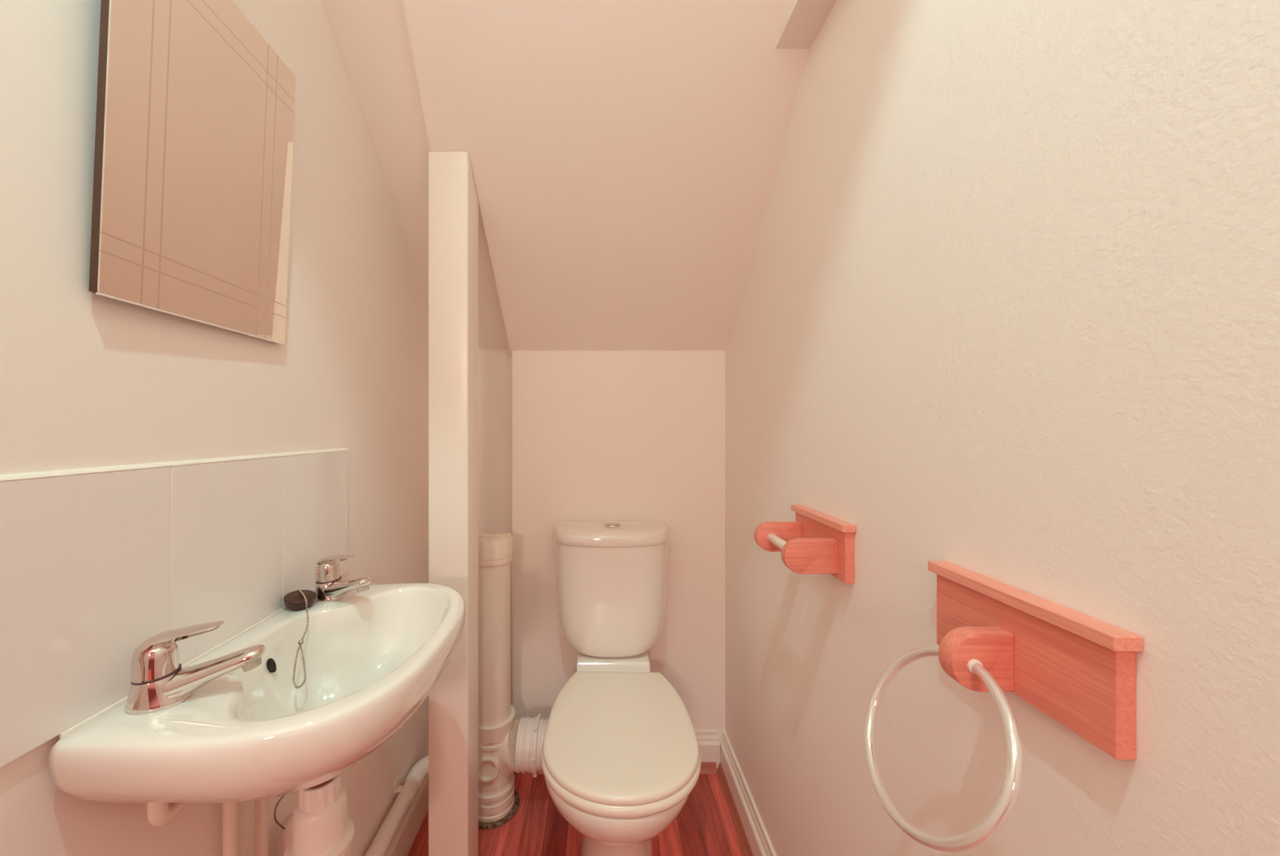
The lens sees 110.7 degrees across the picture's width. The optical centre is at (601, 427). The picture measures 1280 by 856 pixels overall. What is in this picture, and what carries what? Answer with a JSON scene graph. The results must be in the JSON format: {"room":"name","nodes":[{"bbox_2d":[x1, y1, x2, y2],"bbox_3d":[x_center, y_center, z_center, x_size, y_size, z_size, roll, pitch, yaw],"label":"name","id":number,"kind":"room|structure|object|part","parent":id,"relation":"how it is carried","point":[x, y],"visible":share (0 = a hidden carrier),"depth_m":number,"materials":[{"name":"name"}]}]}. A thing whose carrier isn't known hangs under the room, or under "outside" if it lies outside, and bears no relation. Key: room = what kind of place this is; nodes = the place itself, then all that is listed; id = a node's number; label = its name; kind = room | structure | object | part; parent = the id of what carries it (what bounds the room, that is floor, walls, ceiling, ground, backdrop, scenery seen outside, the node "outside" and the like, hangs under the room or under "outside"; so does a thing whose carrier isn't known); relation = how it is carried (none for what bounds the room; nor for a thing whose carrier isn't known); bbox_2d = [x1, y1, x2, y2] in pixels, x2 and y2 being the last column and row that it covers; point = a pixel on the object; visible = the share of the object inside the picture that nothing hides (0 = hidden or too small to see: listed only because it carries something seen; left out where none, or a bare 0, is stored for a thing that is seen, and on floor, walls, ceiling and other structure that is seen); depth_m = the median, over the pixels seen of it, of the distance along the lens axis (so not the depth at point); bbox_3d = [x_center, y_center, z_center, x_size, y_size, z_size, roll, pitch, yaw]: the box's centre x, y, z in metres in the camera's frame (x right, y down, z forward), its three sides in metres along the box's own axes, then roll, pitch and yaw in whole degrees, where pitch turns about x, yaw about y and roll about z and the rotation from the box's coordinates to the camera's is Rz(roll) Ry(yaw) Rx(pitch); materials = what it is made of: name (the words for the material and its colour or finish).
{"room":"bathroom","nodes":[
{"label":"bathroom","id":0,"kind":"room"},
{"bbox_2d":[124,666,192,714],"bbox_3d":[-0.508,0.297,0.508,0.058,0.033,0.048,0,0,-17],"label":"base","id":1,"kind":"object","parent":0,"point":[161,688],"depth_m":0.49,"materials":[{"name":"silver metal"}]},
{"bbox_2d":[0,0,428,855],"bbox_3d":[-0.625,-0.360,0.454,0.120,3.100,2.608,0,0,0],"label":"wall","id":2,"kind":"structure","parent":0,"point":[88,379],"depth_m":0.63,"materials":[{"name":"white paint"}]},
{"bbox_2d":[0,447,348,767],"bbox_3d":[-0.561,0.180,0.672,0.009,0.272,0.600,0,0,0],"label":"tile backsplash","id":3,"kind":"structure","parent":2,"relation":"attached to","point":[96,563],"depth_m":0.53,"materials":[{"name":"white tile"}]},
{"bbox_2d":[88,0,295,344],"bbox_3d":[-0.546,-0.380,0.626,0.030,0.470,0.292,0,0,-1],"label":"wall mirror","id":4,"kind":"object","parent":2,"relation":"attached to","point":[193,142],"visible":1,"depth_m":0.58,"materials":[{"name":"clear glass"}]},
{"bbox_2d":[146,801,238,855],"bbox_3d":[-0.514,0.804,0.576,0.038,0.772,0.155,0,0,-12],"label":"supply pipe","id":5,"kind":"object","parent":2,"relation":"attached to","point":[158,814],"visible":0.33,"depth_m":0.63,"materials":[{"name":"beige plastic"}]},
{"bbox_2d":[48,582,465,802],"bbox_3d":[-0.394,0.396,0.670,0.326,0.172,0.464,0,0,0],"label":"washbasin","id":6,"kind":"object","parent":2,"relation":"attached to","point":[373,655],"visible":0.94,"depth_m":0.51,"materials":[{"name":"white ceramic"}]},
{"bbox_2d":[124,620,265,714],"bbox_3d":[-0.473,0.272,0.518,0.131,0.083,0.048,0,0,-17],"label":"tap","id":7,"kind":"object","parent":6,"relation":"on","point":[158,680],"visible":1,"depth_m":0.50,"materials":[{"name":"silver metal"}]},
{"bbox_3d":[-0.490,0.256,0.513,0.084,0.050,0.041,0,0,-17],"label":"lever","id":8,"kind":"part","parent":7,"relation":"part of","materials":[{"name":"silver metal"}]},
{"bbox_3d":[-0.466,0.289,0.520,0.116,0.050,0.037,0,0,-17],"label":"spout","id":9,"kind":"part","parent":7,"relation":"part of","materials":[{"name":"silver metal"}]},
{"bbox_2d":[283,588,316,688],"bbox_3d":[-0.499,0.342,0.741,0.048,0.114,0.159,0,0,-41],"label":"plug","id":10,"kind":"object","parent":6,"relation":"on","point":[300,599],"visible":1,"depth_m":0.75,"materials":[{"name":"brown rubber"}]},
{"bbox_3d":[-0.501,0.342,0.739,0.018,0.114,0.162,0,0,-31],"label":"bead chain","id":11,"kind":"part","parent":10,"relation":"part of","materials":[{"name":"silver metal"}]},
{"bbox_2d":[273,773,354,855],"bbox_3d":[-0.426,0.611,0.670,0.090,0.260,0.090,0,0,13],"label":"trap","id":12,"kind":"object","parent":6,"relation":"attached to","point":[322,825],"visible":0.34,"depth_m":0.65,"materials":[{"name":"white plastic"}]},
{"bbox_2d":[307,776,335,788],"bbox_3d":[-0.426,0.513,0.670,0.046,0.062,0.046,0,0,0],"label":"outlet","id":13,"kind":"object","parent":12,"relation":"attached to","point":[330,784],"depth_m":0.66,"materials":[{"name":"ceramic"}]},
{"bbox_2d":[342,844,351,855],"bbox_3d":[-0.426,0.687,0.670,0.080,0.108,0.080,0,0,0],"label":"pipe","id":14,"kind":"object","parent":12,"relation":"on","point":[346,848],"depth_m":0.67,"materials":[{"name":"white plastic"}]},
{"bbox_2d":[314,554,371,602],"bbox_3d":[-0.471,0.272,0.804,0.131,0.083,0.048,0,0,24],"label":"tap","id":15,"kind":"object","parent":6,"relation":"on","point":[329,585],"visible":0.99,"depth_m":0.80,"materials":[{"name":"silver metal"}]},
{"bbox_3d":[-0.488,0.256,0.812,0.084,0.050,0.041,0,0,24],"label":"lever","id":16,"kind":"part","parent":15,"relation":"part of","materials":[{"name":"silver metal"}]},
{"bbox_3d":[-0.465,0.289,0.801,0.116,0.050,0.037,0,0,24],"label":"spout","id":17,"kind":"part","parent":15,"relation":"part of","materials":[{"name":"silver metal"}]},
{"bbox_2d":[254,798,268,855],"bbox_3d":[-0.523,0.801,0.760,0.018,0.778,0.142,0,0,15],"label":"supply pipe","id":18,"kind":"object","parent":2,"relation":"attached to","point":[261,806],"visible":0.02,"depth_m":0.69,"materials":[{"name":"beige plastic"}]},
{"bbox_2d":[277,755,428,855],"bbox_3d":[-0.485,0.848,1.032,0.160,0.367,0.665,0,0,0],"label":"pipe","id":19,"kind":"object","parent":2,"relation":"attached to","point":[406,793],"visible":0.54,"depth_m":1.13,"materials":[{"name":"white plastic"}]},
{"bbox_2d":[384,775,428,855],"bbox_3d":[-0.553,1.128,0.419,0.024,0.124,2.338,0,0,0],"label":"baseboard","id":20,"kind":"structure","parent":2,"relation":"attached to","point":[404,837],"depth_m":1.26,"materials":[{"name":"white paint"}]},
{"bbox_2d":[314,578,345,602],"bbox_3d":[-0.505,0.297,0.819,0.058,0.033,0.048,0,0,24],"label":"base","id":21,"kind":"object","parent":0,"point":[325,589],"depth_m":0.80,"materials":[{"name":"silver metal"}]},
{"bbox_2d":[320,0,809,355],"bbox_3d":[-0.065,-0.987,0.444,1.041,1.656,2.588,0,0,0],"label":"ceiling","id":22,"kind":"structure","parent":0,"point":[624,155],"depth_m":1.06,"materials":[{"name":"white paint"}]},
{"bbox_2d":[407,771,744,855],"bbox_3d":[-0.065,1.220,-0.796,1.241,0.060,5.108,0,0,0],"label":"floor","id":23,"kind":"structure","parent":0,"point":[704,825],"depth_m":1.30,"materials":[{"name":"red laminate"}]},
{"bbox_2d":[428,151,478,855],"bbox_3d":[-0.373,0.260,1.119,0.097,1.860,0.094,0,0,0],"label":"partition wall","id":24,"kind":"structure","parent":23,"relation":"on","point":[453,201],"depth_m":1.07,"materials":[{"name":"white paint"}]},
{"bbox_2d":[478,530,519,828],"bbox_3d":[-0.329,0.763,1.392,0.194,0.854,0.166,0,0,0],"label":"pipe","id":25,"kind":"object","parent":23,"relation":"on","point":[498,797],"visible":0.77,"depth_m":1.34,"materials":[{"name":"beige plastic"}]},
{"bbox_2d":[478,756,498,782],"bbox_3d":[-0.345,1.026,1.339,0.072,0.072,0.035,0,0,-6],"label":"cap","id":26,"kind":"object","parent":25,"relation":"attached to","point":[488,766],"depth_m":1.33,"materials":[{"name":"beige plastic"}]},
{"bbox_2d":[478,772,514,822],"bbox_3d":[-0.343,1.143,1.392,0.135,0.087,0.135,0,0,0],"label":"socket","id":27,"kind":"object","parent":25,"relation":"attached to","point":[496,803],"depth_m":1.33,"materials":[{"name":"beige plastic"}]},
{"bbox_2d":[478,703,515,751],"bbox_3d":[-0.343,0.939,1.392,0.138,0.075,0.138,0,0,0],"label":"socket","id":28,"kind":"object","parent":25,"relation":"attached to","point":[496,735],"depth_m":1.34,"materials":[{"name":"beige plastic"}]},
{"bbox_2d":[515,713,548,777],"bbox_3d":[-0.155,0.990,1.380,0.204,0.150,0.155,0,0,0],"label":"connector","id":29,"kind":"object","parent":25,"relation":"attached to","point":[531,731],"visible":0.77,"depth_m":1.33,"materials":[{"name":"white plastic"}]},
{"bbox_2d":[515,715,536,773],"bbox_3d":[-0.232,0.990,1.382,0.050,0.145,0.145,0,0,0],"label":"socket","id":30,"kind":"object","parent":29,"relation":"attached to","point":[526,742],"depth_m":1.32,"materials":[{"name":"white plastic"}]},
{"bbox_2d":[541,520,701,855],"bbox_3d":[0.036,0.750,1.219,0.402,0.879,0.675,0,0,0],"label":"toilet","id":31,"kind":"object","parent":23,"relation":"on","point":[621,759],"visible":1,"depth_m":1.18,"materials":[{"name":"white ceramic"}]},
{"bbox_3d":[0.033,0.343,1.453,0.394,0.047,0.202,0,0,0],"label":"cistern lid","id":32,"kind":"part","parent":31,"relation":"part of","materials":[{"name":"white ceramic"}]},
{"bbox_3d":[0.045,0.774,1.121,0.378,0.024,0.474,0,0,0],"label":"seat","id":33,"kind":"part","parent":31,"relation":"part of","materials":[{"name":"beige plastic"}]},
{"bbox_3d":[0.045,0.751,1.121,0.372,0.019,0.468,0,0,0],"label":"seat lid","id":34,"kind":"part","parent":31,"relation":"part of","materials":[{"name":"beige plastic"}]},
{"bbox_2d":[478,349,724,739],"bbox_3d":[-0.065,0.315,1.638,1.001,1.750,0.160,0,0,0],"label":"wall","id":35,"kind":"structure","parent":0,"point":[564,435],"depth_m":1.56,"materials":[{"name":"white paint"}]},
{"bbox_2d":[528,761,716,773],"bbox_3d":[0.073,1.175,1.526,0.647,0.030,0.015,0,0,0],"label":"trim","id":36,"kind":"structure","parent":35,"relation":"attached to","point":[707,767],"depth_m":1.53,"materials":[{"name":"red wood"}]},
{"bbox_2d":[694,729,719,768],"bbox_3d":[0.048,1.128,1.546,0.728,0.124,0.024,0,0,0],"label":"baseboard","id":37,"kind":"structure","parent":35,"relation":"attached to","point":[708,742],"depth_m":1.54,"materials":[{"name":"white paint"}]},
{"bbox_2d":[724,0,1279,855],"bbox_3d":[0.496,-0.360,0.454,0.120,3.100,2.608,0,0,0],"label":"wall","id":38,"kind":"structure","parent":0,"point":[1007,312],"depth_m":0.46,"materials":[{"name":"white paint"}]},
{"bbox_2d":[716,762,753,855],"bbox_3d":[0.405,1.175,0.392,0.015,0.030,2.284,0,0,0],"label":"trim","id":39,"kind":"structure","parent":38,"relation":"attached to","point":[744,843],"depth_m":1.35,"materials":[{"name":"red wood"}]},
{"bbox_2d":[719,729,776,855],"bbox_3d":[0.424,1.128,0.404,0.024,0.124,2.308,0,0,0],"label":"baseboard","id":40,"kind":"structure","parent":38,"relation":"attached to","point":[760,843],"depth_m":1.30,"materials":[{"name":"white paint"}]},
{"bbox_2d":[754,504,856,583],"bbox_3d":[0.380,0.217,0.858,0.110,0.102,0.206,0,0,0],"label":"toilet roll holder","id":41,"kind":"object","parent":38,"relation":"attached to","point":[817,542],"visible":1,"depth_m":0.78,"materials":[{"name":"brown wood"}]},
{"bbox_3d":[0.356,0.230,0.864,0.019,0.019,0.128,0,0,0],"label":"rod","id":42,"kind":"part","parent":41,"relation":"part of","materials":[{"name":"beige plastic"}]},
{"bbox_3d":[0.372,0.229,0.934,0.094,0.060,0.018,0,0,0],"label":"arm","id":43,"kind":"part","parent":41,"relation":"part of","materials":[{"name":"brown wood"}]},
{"bbox_3d":[0.372,0.229,0.792,0.094,0.060,0.018,0,0,0],"label":"arm","id":44,"kind":"part","parent":41,"relation":"part of","materials":[{"name":"brown wood"}]},
{"bbox_3d":[0.424,0.173,0.858,0.024,0.012,0.206,0,0,0],"label":"rail","id":45,"kind":"part","parent":41,"relation":"part of","materials":[{"name":"brown wood"}]},
{"bbox_2d":[775,0,836,48],"bbox_3d":[0.400,-0.862,0.105,0.072,0.137,1.710,0,0,0],"label":"trim","id":46,"kind":"structure","parent":38,"relation":"attached to","point":[802,20],"depth_m":0.87,"materials":[{"name":"white paint"}]},
{"bbox_2d":[863,560,1142,852],"bbox_3d":[0.365,0.285,0.457,0.140,0.234,0.204,0,0,0],"label":"towel ring holder","id":47,"kind":"object","parent":38,"relation":"attached to","point":[995,637],"visible":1,"depth_m":0.42,"materials":[{"name":"brown wood"}]},
{"bbox_3d":[0.424,0.174,0.457,0.024,0.012,0.204,0,0,0],"label":"rail","id":48,"kind":"part","parent":47,"relation":"part of","materials":[{"name":"brown wood"}]}
]}

